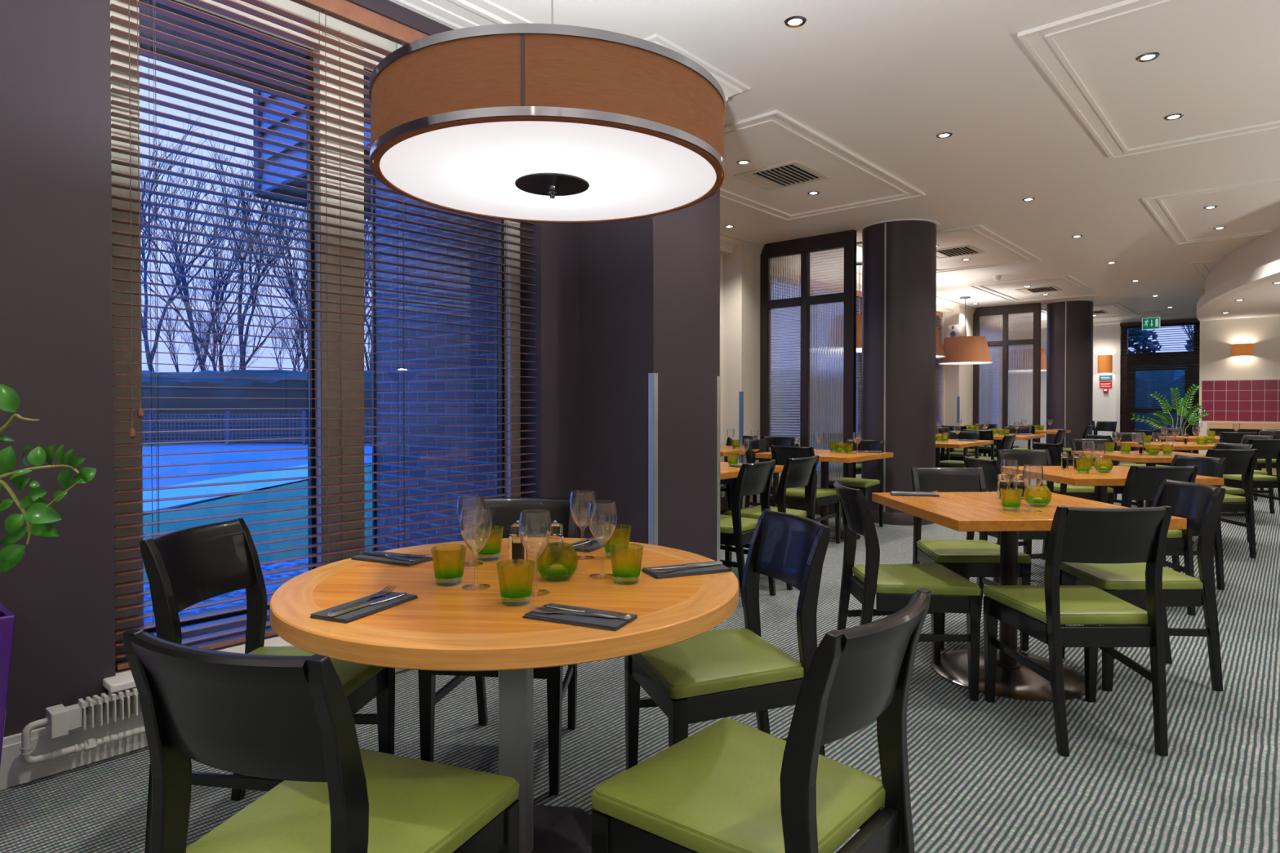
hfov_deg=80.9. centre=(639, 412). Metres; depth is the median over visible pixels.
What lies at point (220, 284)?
bare tree
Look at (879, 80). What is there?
ceiling
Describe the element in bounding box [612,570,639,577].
tumbler
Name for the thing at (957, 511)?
square table
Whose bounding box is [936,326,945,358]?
pendant lamp
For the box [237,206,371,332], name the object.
bare tree
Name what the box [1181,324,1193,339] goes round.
bare tree
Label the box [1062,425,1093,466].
dining chair
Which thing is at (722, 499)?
baseboard
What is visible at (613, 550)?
tumbler
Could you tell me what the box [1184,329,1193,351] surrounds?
evergreen tree
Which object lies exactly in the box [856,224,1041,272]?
trim
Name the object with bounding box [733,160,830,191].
ceiling vent
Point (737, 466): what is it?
napkin
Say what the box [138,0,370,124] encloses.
eaves
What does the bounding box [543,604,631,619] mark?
knife
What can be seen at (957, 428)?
dining chair
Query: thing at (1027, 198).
recessed light
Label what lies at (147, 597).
gravel bed
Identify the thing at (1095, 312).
ceiling vent
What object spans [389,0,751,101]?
trim
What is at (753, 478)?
dining chair
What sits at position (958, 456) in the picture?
dining chair
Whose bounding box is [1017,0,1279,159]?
trim
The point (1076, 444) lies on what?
dining chair
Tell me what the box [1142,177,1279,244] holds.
trim
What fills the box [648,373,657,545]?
guard
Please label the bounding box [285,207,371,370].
bare tree
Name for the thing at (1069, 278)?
trim
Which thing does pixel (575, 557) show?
wine glass
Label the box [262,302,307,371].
bare tree
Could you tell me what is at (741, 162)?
recessed light
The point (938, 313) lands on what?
blind
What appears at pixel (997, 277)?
smoke detector
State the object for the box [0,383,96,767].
potted plant
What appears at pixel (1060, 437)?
dining chair
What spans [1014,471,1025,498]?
salt shaker
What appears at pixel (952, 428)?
dining chair
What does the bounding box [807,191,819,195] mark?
recessed light
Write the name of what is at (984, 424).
dining chair
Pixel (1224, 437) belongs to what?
dining chair
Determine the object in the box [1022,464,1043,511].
wine glass
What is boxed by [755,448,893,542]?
square table
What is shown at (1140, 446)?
salt shaker
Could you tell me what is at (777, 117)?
trim
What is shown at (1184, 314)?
trim
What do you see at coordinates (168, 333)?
bare tree
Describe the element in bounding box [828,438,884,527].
dining chair
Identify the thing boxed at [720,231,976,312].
trim
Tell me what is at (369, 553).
knife
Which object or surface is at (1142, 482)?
dining chair
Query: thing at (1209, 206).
recessed light
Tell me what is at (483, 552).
tumbler
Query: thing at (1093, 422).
dining chair
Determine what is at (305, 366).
bare tree
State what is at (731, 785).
dining chair
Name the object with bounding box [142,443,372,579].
lawn
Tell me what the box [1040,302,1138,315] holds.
trim
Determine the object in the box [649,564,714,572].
fork
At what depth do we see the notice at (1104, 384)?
15.75 m
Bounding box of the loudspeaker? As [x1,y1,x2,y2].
[947,324,967,337]
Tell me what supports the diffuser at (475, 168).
attached to the pendant lamp at (551, 122)
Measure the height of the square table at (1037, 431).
0.750 m
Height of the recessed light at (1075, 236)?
0.008 m
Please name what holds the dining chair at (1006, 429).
on the floor
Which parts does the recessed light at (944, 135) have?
bulb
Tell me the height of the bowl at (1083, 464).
0.086 m
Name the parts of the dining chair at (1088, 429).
seat, leg, backrest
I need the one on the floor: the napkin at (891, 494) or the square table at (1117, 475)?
the square table at (1117, 475)
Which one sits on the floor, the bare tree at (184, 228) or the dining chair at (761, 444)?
the dining chair at (761, 444)
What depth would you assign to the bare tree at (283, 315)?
28.33 m
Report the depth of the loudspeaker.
13.32 m
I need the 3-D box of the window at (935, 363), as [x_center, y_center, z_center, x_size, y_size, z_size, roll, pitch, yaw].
[4.527,-0.511,12.665,0.280,2.610,2.830,1,1,41]
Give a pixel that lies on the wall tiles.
(1258, 400)
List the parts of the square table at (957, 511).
post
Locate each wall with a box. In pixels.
[0,0,580,737]
[370,179,497,551]
[722,241,975,511]
[1040,324,1121,443]
[1198,288,1279,454]
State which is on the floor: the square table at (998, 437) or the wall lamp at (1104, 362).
the square table at (998, 437)
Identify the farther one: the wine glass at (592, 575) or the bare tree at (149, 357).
the bare tree at (149, 357)
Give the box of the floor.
[0,460,1279,852]
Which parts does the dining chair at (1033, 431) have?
backrest, seat, leg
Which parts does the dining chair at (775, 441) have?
backrest, leg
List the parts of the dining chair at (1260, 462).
leg, seat, seat frame, backrest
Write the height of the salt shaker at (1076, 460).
0.124 m
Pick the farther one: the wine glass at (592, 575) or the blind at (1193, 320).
the blind at (1193, 320)
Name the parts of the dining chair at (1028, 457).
leg, backrest, leg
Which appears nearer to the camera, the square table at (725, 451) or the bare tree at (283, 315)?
the square table at (725, 451)
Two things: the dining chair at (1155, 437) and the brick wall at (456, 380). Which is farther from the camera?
the dining chair at (1155, 437)
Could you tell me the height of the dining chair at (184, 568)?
0.846 m
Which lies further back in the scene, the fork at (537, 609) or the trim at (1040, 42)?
the trim at (1040, 42)
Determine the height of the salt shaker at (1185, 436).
0.124 m
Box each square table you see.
[720,445,770,456]
[720,462,783,479]
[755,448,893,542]
[871,491,1186,702]
[935,433,947,439]
[935,439,993,466]
[967,429,1004,448]
[993,433,1044,489]
[1001,466,1223,503]
[1032,429,1071,442]
[1071,450,1205,544]
[1116,441,1215,453]
[1158,435,1219,443]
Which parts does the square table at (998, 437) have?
post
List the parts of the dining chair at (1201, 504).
leg, leg, seat, seat frame, leg, backrest, leg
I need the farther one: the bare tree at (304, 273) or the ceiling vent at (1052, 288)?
the bare tree at (304, 273)
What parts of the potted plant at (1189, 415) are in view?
stem, stem, pot, stem, stem, stem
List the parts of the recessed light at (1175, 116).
bulb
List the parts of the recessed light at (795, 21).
bulb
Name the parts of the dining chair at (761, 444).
leg, backrest, leg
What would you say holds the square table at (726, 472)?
on the floor
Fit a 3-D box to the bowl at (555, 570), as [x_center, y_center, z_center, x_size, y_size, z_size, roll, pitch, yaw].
[-0.209,0.375,1.891,0.107,0.086,0.107,1,1,41]
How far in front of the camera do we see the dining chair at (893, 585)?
3.04 m
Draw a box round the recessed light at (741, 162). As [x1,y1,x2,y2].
[736,160,750,164]
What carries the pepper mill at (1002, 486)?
on the square table at (957, 511)
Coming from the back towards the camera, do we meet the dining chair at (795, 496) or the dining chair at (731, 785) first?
the dining chair at (795, 496)
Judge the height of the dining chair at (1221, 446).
0.846 m
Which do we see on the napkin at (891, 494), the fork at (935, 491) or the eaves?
the fork at (935, 491)
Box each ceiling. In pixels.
[488,0,1279,320]
[1209,277,1279,319]
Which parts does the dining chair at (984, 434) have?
leg, backrest, seat, leg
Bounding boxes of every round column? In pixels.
[859,218,939,525]
[1044,299,1095,466]
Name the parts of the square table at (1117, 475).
post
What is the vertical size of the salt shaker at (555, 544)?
0.124 m
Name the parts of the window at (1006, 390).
reeded pane, reeded pane, reeded pane, reeded pane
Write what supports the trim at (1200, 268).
attached to the ceiling at (879, 80)
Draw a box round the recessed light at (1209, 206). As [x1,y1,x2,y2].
[1203,205,1217,208]
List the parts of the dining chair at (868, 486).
leg, seat frame, seat, leg, backrest, leg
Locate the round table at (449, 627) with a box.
[269,537,738,852]
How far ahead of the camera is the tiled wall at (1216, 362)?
11.56 m
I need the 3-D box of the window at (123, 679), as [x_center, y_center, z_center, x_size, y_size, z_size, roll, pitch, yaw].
[-1.224,-0.416,3.330,0.365,2.672,1.995,1,1,41]
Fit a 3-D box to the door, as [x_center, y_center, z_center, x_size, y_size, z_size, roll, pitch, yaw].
[10.620,-0.404,15.141,1.570,2.840,0.140,1,1,41]
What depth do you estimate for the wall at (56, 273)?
2.46 m
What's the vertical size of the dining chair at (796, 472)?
0.846 m
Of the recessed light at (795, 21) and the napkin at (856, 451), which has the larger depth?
the napkin at (856, 451)
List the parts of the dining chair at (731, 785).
leg, seat, seat frame, leg, backrest, leg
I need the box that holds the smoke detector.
[992,275,1001,281]
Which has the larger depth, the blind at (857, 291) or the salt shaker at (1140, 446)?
the blind at (857, 291)
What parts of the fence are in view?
post, post, post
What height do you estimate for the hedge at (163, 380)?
2.598 m
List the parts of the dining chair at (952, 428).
backrest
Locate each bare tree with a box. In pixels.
[139,107,272,372]
[140,124,284,370]
[141,201,292,372]
[141,268,236,372]
[172,297,273,372]
[191,129,306,369]
[230,178,371,372]
[233,174,307,332]
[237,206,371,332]
[243,284,307,371]
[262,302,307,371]
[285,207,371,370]
[286,206,371,370]
[364,239,371,302]
[364,302,371,370]
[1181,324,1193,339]
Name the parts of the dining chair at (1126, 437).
leg, backrest, seat, leg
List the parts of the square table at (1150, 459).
post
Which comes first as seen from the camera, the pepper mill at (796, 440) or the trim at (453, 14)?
the trim at (453, 14)
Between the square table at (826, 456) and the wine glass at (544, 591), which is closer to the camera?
the wine glass at (544, 591)
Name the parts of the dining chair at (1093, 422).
leg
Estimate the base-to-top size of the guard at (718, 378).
1.200 m
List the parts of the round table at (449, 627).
post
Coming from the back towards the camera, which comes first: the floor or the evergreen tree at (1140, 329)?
the evergreen tree at (1140, 329)
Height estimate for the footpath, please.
0.001 m
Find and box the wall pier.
[579,189,719,560]
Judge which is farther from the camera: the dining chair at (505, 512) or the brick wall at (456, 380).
the brick wall at (456, 380)
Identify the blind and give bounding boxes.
[110,0,537,670]
[855,290,862,462]
[935,311,942,449]
[1120,318,1199,453]
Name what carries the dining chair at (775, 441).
on the floor
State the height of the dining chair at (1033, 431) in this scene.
0.846 m
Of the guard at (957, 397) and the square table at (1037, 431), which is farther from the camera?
the guard at (957, 397)
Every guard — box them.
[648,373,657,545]
[716,376,720,560]
[738,391,743,462]
[956,396,959,423]
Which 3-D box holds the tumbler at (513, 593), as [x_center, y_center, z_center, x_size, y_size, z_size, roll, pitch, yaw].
[-0.275,0.376,1.663,0.085,0.088,0.085,1,1,41]
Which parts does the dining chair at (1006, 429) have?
backrest, leg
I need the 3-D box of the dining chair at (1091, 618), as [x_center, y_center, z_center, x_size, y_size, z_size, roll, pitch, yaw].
[1.603,0.736,2.763,0.450,0.846,0.529,0,1,0]
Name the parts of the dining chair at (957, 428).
backrest, seat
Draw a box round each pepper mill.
[508,520,527,567]
[794,437,799,446]
[997,471,1008,498]
[1061,451,1068,469]
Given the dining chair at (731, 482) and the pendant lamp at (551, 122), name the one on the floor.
the dining chair at (731, 482)
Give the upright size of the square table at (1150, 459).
0.750 m
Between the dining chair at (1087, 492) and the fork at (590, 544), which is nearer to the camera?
the fork at (590, 544)
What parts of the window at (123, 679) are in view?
sill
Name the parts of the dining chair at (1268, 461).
leg, backrest, seat, leg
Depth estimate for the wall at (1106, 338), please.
15.77 m
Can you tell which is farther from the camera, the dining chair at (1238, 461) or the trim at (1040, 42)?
the dining chair at (1238, 461)
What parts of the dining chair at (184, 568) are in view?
leg, backrest, leg, seat, seat frame, leg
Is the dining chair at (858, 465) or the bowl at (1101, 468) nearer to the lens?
the bowl at (1101, 468)
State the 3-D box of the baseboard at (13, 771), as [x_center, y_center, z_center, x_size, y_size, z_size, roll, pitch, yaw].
[-2.319,1.093,1.944,0.026,0.150,6.050,1,1,41]
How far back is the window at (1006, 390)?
13.73 m
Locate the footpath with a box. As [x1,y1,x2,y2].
[142,464,307,511]
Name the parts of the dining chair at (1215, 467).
leg, seat frame, backrest, leg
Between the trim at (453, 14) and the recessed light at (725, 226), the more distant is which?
the recessed light at (725, 226)
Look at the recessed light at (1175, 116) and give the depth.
4.71 m
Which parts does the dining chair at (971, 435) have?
leg, seat frame, seat, backrest, leg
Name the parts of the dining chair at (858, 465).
seat frame, seat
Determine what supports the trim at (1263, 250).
attached to the tiled wall at (1216, 362)
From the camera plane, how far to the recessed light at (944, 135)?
5.03 m
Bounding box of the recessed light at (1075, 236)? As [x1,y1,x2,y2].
[1071,235,1082,237]
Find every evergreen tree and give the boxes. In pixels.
[1128,328,1161,353]
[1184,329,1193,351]
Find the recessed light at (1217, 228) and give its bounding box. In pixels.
[1213,226,1226,229]
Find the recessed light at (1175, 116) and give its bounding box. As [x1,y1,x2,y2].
[1163,113,1183,119]
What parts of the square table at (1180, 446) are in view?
post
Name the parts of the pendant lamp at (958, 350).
rod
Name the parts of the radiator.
rail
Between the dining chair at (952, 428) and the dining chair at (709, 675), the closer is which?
the dining chair at (709, 675)
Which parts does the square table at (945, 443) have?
post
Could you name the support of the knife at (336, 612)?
on the napkin at (349, 616)
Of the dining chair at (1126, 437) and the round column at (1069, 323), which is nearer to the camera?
the dining chair at (1126, 437)
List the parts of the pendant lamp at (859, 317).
rod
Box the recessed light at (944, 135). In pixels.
[936,132,952,137]
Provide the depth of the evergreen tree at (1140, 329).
23.64 m
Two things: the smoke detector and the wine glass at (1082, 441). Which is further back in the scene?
the smoke detector
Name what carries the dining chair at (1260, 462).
on the floor
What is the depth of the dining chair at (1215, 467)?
4.81 m
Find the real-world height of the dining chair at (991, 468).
0.846 m
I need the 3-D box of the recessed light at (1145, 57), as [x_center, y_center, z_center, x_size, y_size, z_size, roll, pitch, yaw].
[2.644,-1.850,3.910,0.104,0.008,0.104,1,1,41]
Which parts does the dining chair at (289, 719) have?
leg, backrest, leg, seat, seat frame, leg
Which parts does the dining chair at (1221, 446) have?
seat, backrest, seat frame, leg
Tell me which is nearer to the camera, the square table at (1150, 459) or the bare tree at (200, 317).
the square table at (1150, 459)
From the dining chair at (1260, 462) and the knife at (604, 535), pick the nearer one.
the knife at (604, 535)
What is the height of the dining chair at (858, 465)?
0.846 m
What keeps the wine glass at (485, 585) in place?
on the round table at (449, 627)
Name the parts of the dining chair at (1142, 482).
leg, backrest, seat, seat frame, leg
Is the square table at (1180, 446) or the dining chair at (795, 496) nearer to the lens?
the dining chair at (795, 496)
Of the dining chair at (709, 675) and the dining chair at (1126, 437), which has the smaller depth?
the dining chair at (709, 675)
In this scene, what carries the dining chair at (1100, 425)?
on the floor
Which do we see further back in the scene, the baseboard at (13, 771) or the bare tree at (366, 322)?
the bare tree at (366, 322)
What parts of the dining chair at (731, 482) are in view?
seat frame, leg, leg, backrest, leg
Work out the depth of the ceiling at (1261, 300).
9.95 m
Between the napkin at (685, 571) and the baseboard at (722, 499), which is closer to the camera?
the napkin at (685, 571)
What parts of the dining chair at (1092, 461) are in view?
leg, backrest, leg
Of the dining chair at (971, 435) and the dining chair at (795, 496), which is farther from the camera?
the dining chair at (971, 435)
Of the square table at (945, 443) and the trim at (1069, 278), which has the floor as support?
the square table at (945, 443)
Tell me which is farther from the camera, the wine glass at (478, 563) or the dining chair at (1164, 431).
the dining chair at (1164, 431)
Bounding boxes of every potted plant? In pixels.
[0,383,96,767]
[1129,383,1209,453]
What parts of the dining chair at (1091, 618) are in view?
leg, leg, seat, seat frame, leg, backrest, leg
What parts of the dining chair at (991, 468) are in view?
leg, backrest, leg, seat frame, leg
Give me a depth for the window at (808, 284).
8.14 m
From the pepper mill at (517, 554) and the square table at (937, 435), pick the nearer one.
the pepper mill at (517, 554)
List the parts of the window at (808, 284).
reeded pane, reeded pane, reeded pane, reeded pane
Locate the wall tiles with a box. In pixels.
[1200,378,1279,422]
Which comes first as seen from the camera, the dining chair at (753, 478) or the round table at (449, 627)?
the round table at (449, 627)
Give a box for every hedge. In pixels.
[142,368,372,443]
[1135,370,1184,450]
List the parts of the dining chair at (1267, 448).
leg, seat, seat frame, backrest, leg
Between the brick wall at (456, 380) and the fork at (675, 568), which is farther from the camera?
the brick wall at (456, 380)
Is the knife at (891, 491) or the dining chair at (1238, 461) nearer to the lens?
the knife at (891, 491)
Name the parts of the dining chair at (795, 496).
leg, backrest, leg, seat frame, seat, leg, leg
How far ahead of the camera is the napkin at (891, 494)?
3.60 m
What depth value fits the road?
18.04 m
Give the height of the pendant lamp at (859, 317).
1.121 m
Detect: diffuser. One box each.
[379,120,716,221]
[942,362,986,364]
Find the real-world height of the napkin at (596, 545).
0.007 m
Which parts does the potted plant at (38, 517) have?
pot, stem, stem, stem, stem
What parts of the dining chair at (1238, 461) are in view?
leg, backrest, seat frame, seat, leg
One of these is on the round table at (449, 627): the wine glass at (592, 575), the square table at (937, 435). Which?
the wine glass at (592, 575)
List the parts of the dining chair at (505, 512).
leg, leg, seat frame, backrest, leg, leg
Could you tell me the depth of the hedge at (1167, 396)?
20.25 m
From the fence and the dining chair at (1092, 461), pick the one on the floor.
the dining chair at (1092, 461)
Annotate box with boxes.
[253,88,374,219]
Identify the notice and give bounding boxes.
[1099,374,1111,380]
[1099,381,1111,387]
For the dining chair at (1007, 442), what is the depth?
8.36 m
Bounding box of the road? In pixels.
[142,443,372,510]
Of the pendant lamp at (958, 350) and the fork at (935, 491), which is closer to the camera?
the fork at (935, 491)
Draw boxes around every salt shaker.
[546,520,563,566]
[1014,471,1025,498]
[1072,451,1080,469]
[1137,440,1143,454]
[1182,432,1188,444]
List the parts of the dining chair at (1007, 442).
leg, backrest, leg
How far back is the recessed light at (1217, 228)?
7.69 m
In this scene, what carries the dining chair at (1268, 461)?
on the floor
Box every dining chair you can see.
[122,628,519,852]
[139,518,395,852]
[417,497,578,795]
[591,587,931,852]
[624,508,831,770]
[720,435,757,510]
[720,459,776,606]
[724,455,818,590]
[740,435,795,509]
[742,439,806,511]
[770,444,840,543]
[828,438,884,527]
[833,480,982,701]
[855,462,861,475]
[911,466,1031,650]
[935,426,955,460]
[938,426,981,461]
[940,431,979,467]
[942,425,974,453]
[962,429,996,492]
[963,456,1050,583]
[964,434,1016,491]
[973,423,997,457]
[982,423,1018,456]
[982,506,1172,756]
[994,426,1031,457]
[997,448,1053,559]
[1008,425,1035,479]
[1027,429,1066,488]
[1032,441,1114,504]
[1059,479,1225,691]
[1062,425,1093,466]
[1070,439,1143,507]
[1086,434,1122,497]
[1092,421,1100,463]
[1094,421,1116,464]
[1113,432,1165,506]
[1120,465,1198,615]
[1133,429,1171,466]
[1152,427,1182,452]
[1163,454,1226,590]
[1205,448,1257,558]
[1213,442,1254,542]
[1218,431,1258,501]
[1222,439,1279,509]
[1226,429,1279,489]
[1227,434,1275,513]
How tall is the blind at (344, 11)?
2.626 m
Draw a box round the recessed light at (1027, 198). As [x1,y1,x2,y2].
[1022,197,1035,201]
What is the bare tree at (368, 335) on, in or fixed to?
on the lawn
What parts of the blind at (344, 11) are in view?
pull cord, pull cord, ladder cord, rail, ladder cord, head rail, ladder cord, ladder cord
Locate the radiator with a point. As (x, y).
(59, 719)
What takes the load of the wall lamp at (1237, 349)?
attached to the tiled wall at (1216, 362)
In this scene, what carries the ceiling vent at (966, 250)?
in the ceiling at (879, 80)
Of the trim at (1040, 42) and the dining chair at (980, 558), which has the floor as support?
the dining chair at (980, 558)
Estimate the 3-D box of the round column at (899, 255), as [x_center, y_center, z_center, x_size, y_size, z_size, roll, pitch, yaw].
[2.655,-0.399,7.720,0.780,3.000,0.780,1,1,41]
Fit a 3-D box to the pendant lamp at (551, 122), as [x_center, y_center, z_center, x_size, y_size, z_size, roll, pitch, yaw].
[-0.236,-1.205,2.017,0.928,1.254,0.928,0,1,32]
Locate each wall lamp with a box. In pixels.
[1097,355,1111,373]
[1231,342,1253,356]
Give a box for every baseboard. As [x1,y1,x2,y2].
[0,668,404,789]
[720,458,1107,511]
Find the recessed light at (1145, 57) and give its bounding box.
[1136,52,1159,62]
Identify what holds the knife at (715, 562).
on the napkin at (685, 571)
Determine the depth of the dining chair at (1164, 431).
10.82 m
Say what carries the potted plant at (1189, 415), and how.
on the floor
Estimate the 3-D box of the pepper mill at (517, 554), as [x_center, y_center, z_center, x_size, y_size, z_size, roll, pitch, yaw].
[-0.332,0.354,2.044,0.045,0.124,0.043,0,1,21]
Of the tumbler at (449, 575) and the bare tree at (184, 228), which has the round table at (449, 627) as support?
the tumbler at (449, 575)
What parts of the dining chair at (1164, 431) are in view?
backrest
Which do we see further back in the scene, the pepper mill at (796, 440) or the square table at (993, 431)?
the square table at (993, 431)
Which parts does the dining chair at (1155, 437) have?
backrest, seat frame, leg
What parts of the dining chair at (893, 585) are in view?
leg, backrest, leg, seat frame, seat, leg, leg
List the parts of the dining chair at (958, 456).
leg, backrest, seat frame, seat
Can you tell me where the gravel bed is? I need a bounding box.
[143,558,308,622]
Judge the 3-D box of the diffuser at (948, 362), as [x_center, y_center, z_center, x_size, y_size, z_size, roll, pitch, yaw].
[5.486,-0.848,12.679,0.828,0.001,0.828,1,1,41]
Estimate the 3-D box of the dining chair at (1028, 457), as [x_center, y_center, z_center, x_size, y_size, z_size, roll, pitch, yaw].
[2.931,0.704,5.526,0.450,0.846,0.529,0,1,-1]
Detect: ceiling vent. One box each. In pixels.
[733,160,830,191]
[936,244,984,258]
[1015,285,1062,293]
[1093,310,1108,314]
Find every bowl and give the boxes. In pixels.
[537,564,575,576]
[1025,497,1049,502]
[1080,462,1093,465]
[1095,466,1111,470]
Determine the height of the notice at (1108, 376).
0.100 m
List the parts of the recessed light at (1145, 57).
bulb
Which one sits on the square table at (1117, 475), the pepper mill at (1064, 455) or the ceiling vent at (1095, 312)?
the pepper mill at (1064, 455)
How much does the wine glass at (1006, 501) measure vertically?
0.190 m
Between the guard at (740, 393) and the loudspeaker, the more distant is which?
the loudspeaker
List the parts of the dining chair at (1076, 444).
leg, backrest, leg, seat frame, leg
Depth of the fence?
24.59 m
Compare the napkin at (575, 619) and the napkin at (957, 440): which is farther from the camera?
the napkin at (957, 440)
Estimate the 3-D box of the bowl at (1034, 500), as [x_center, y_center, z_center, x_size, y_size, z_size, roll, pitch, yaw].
[1.720,0.359,3.247,0.107,0.086,0.107,1,1,41]
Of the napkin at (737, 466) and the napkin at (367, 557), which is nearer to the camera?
the napkin at (367, 557)
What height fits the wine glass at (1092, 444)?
0.190 m
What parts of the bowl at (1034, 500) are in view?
glass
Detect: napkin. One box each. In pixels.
[310,591,417,622]
[351,551,434,566]
[522,603,637,631]
[563,536,622,552]
[641,564,731,578]
[730,465,742,467]
[856,451,883,453]
[889,492,939,497]
[956,440,977,441]
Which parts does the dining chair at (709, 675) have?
leg, leg, seat frame, seat, leg, backrest, leg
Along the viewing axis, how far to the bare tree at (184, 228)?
33.28 m
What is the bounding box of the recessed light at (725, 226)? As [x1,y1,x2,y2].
[724,225,733,227]
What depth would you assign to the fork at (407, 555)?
2.12 m
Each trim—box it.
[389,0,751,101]
[720,109,924,221]
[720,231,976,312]
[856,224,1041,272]
[968,275,1102,302]
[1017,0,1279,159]
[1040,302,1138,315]
[1040,310,1197,328]
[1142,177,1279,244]
[1190,258,1222,283]
[1196,258,1279,320]
[1204,226,1279,293]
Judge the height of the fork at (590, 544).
0.010 m
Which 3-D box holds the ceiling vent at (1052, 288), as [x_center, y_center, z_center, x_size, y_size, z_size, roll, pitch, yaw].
[6.297,-1.937,11.863,0.554,0.022,0.550,1,1,41]
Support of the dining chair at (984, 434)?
on the floor
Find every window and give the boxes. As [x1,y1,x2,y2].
[102,0,520,693]
[760,229,856,517]
[856,296,860,462]
[935,363,936,426]
[973,302,1040,456]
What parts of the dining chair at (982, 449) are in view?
seat, seat frame, backrest, leg, leg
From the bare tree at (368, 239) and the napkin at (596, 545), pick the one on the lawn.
the bare tree at (368, 239)
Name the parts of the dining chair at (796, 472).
leg, seat, leg, backrest, leg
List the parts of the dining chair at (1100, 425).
leg, backrest, leg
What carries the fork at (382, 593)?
on the napkin at (349, 616)
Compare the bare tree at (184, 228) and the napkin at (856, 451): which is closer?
the napkin at (856, 451)
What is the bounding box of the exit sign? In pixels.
[1141,311,1161,329]
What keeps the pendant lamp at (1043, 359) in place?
hanging from the ceiling at (879, 80)
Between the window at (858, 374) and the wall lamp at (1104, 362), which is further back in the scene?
the wall lamp at (1104, 362)
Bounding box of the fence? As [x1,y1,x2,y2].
[142,410,372,444]
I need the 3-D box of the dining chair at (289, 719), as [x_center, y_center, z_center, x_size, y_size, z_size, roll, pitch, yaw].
[-0.531,0.752,1.297,0.450,0.846,0.529,0,1,20]
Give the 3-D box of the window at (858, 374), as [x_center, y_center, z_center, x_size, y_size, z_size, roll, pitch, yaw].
[2.442,-0.483,10.284,0.280,2.610,2.800,1,1,41]
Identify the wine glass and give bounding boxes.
[456,493,484,566]
[459,506,492,589]
[519,509,551,594]
[569,490,595,559]
[587,500,617,577]
[1000,459,1018,502]
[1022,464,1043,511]
[1081,440,1094,469]
[1091,444,1105,474]
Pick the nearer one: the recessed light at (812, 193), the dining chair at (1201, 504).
the dining chair at (1201, 504)
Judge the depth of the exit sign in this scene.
14.63 m
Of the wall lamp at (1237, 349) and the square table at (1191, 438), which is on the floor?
the square table at (1191, 438)
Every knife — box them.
[327,592,407,617]
[360,550,414,560]
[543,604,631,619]
[568,533,608,546]
[648,560,722,568]
[890,491,933,493]
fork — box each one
[344,585,396,608]
[379,552,431,557]
[524,604,615,617]
[578,537,605,546]
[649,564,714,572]
[911,490,937,493]
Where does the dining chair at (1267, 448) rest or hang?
on the floor
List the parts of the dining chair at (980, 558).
leg, leg, backrest, seat frame, seat, leg, leg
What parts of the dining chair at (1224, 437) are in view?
leg, backrest, leg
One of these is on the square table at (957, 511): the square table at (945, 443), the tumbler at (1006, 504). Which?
the tumbler at (1006, 504)
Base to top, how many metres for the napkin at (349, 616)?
0.007 m
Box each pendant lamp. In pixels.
[368,0,725,223]
[856,261,862,352]
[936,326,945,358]
[937,296,992,364]
[1040,349,1046,371]
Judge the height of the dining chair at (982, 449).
0.846 m
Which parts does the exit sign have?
sign plate, green panel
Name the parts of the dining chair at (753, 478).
seat frame, seat, leg, backrest, leg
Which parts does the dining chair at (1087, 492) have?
leg, backrest, leg, seat frame, seat, leg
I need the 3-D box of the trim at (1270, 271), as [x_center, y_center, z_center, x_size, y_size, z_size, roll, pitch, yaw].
[6.852,-1.448,6.290,1.604,0.130,11.737,0,1,13]
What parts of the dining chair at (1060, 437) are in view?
leg, leg, backrest, leg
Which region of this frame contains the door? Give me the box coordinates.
[1120,321,1199,453]
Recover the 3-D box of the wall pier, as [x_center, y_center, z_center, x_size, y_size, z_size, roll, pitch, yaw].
[-0.052,-0.360,4.354,0.840,3.000,0.590,1,1,41]
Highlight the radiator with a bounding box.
[19,687,145,764]
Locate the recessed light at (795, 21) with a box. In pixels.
[783,15,806,27]

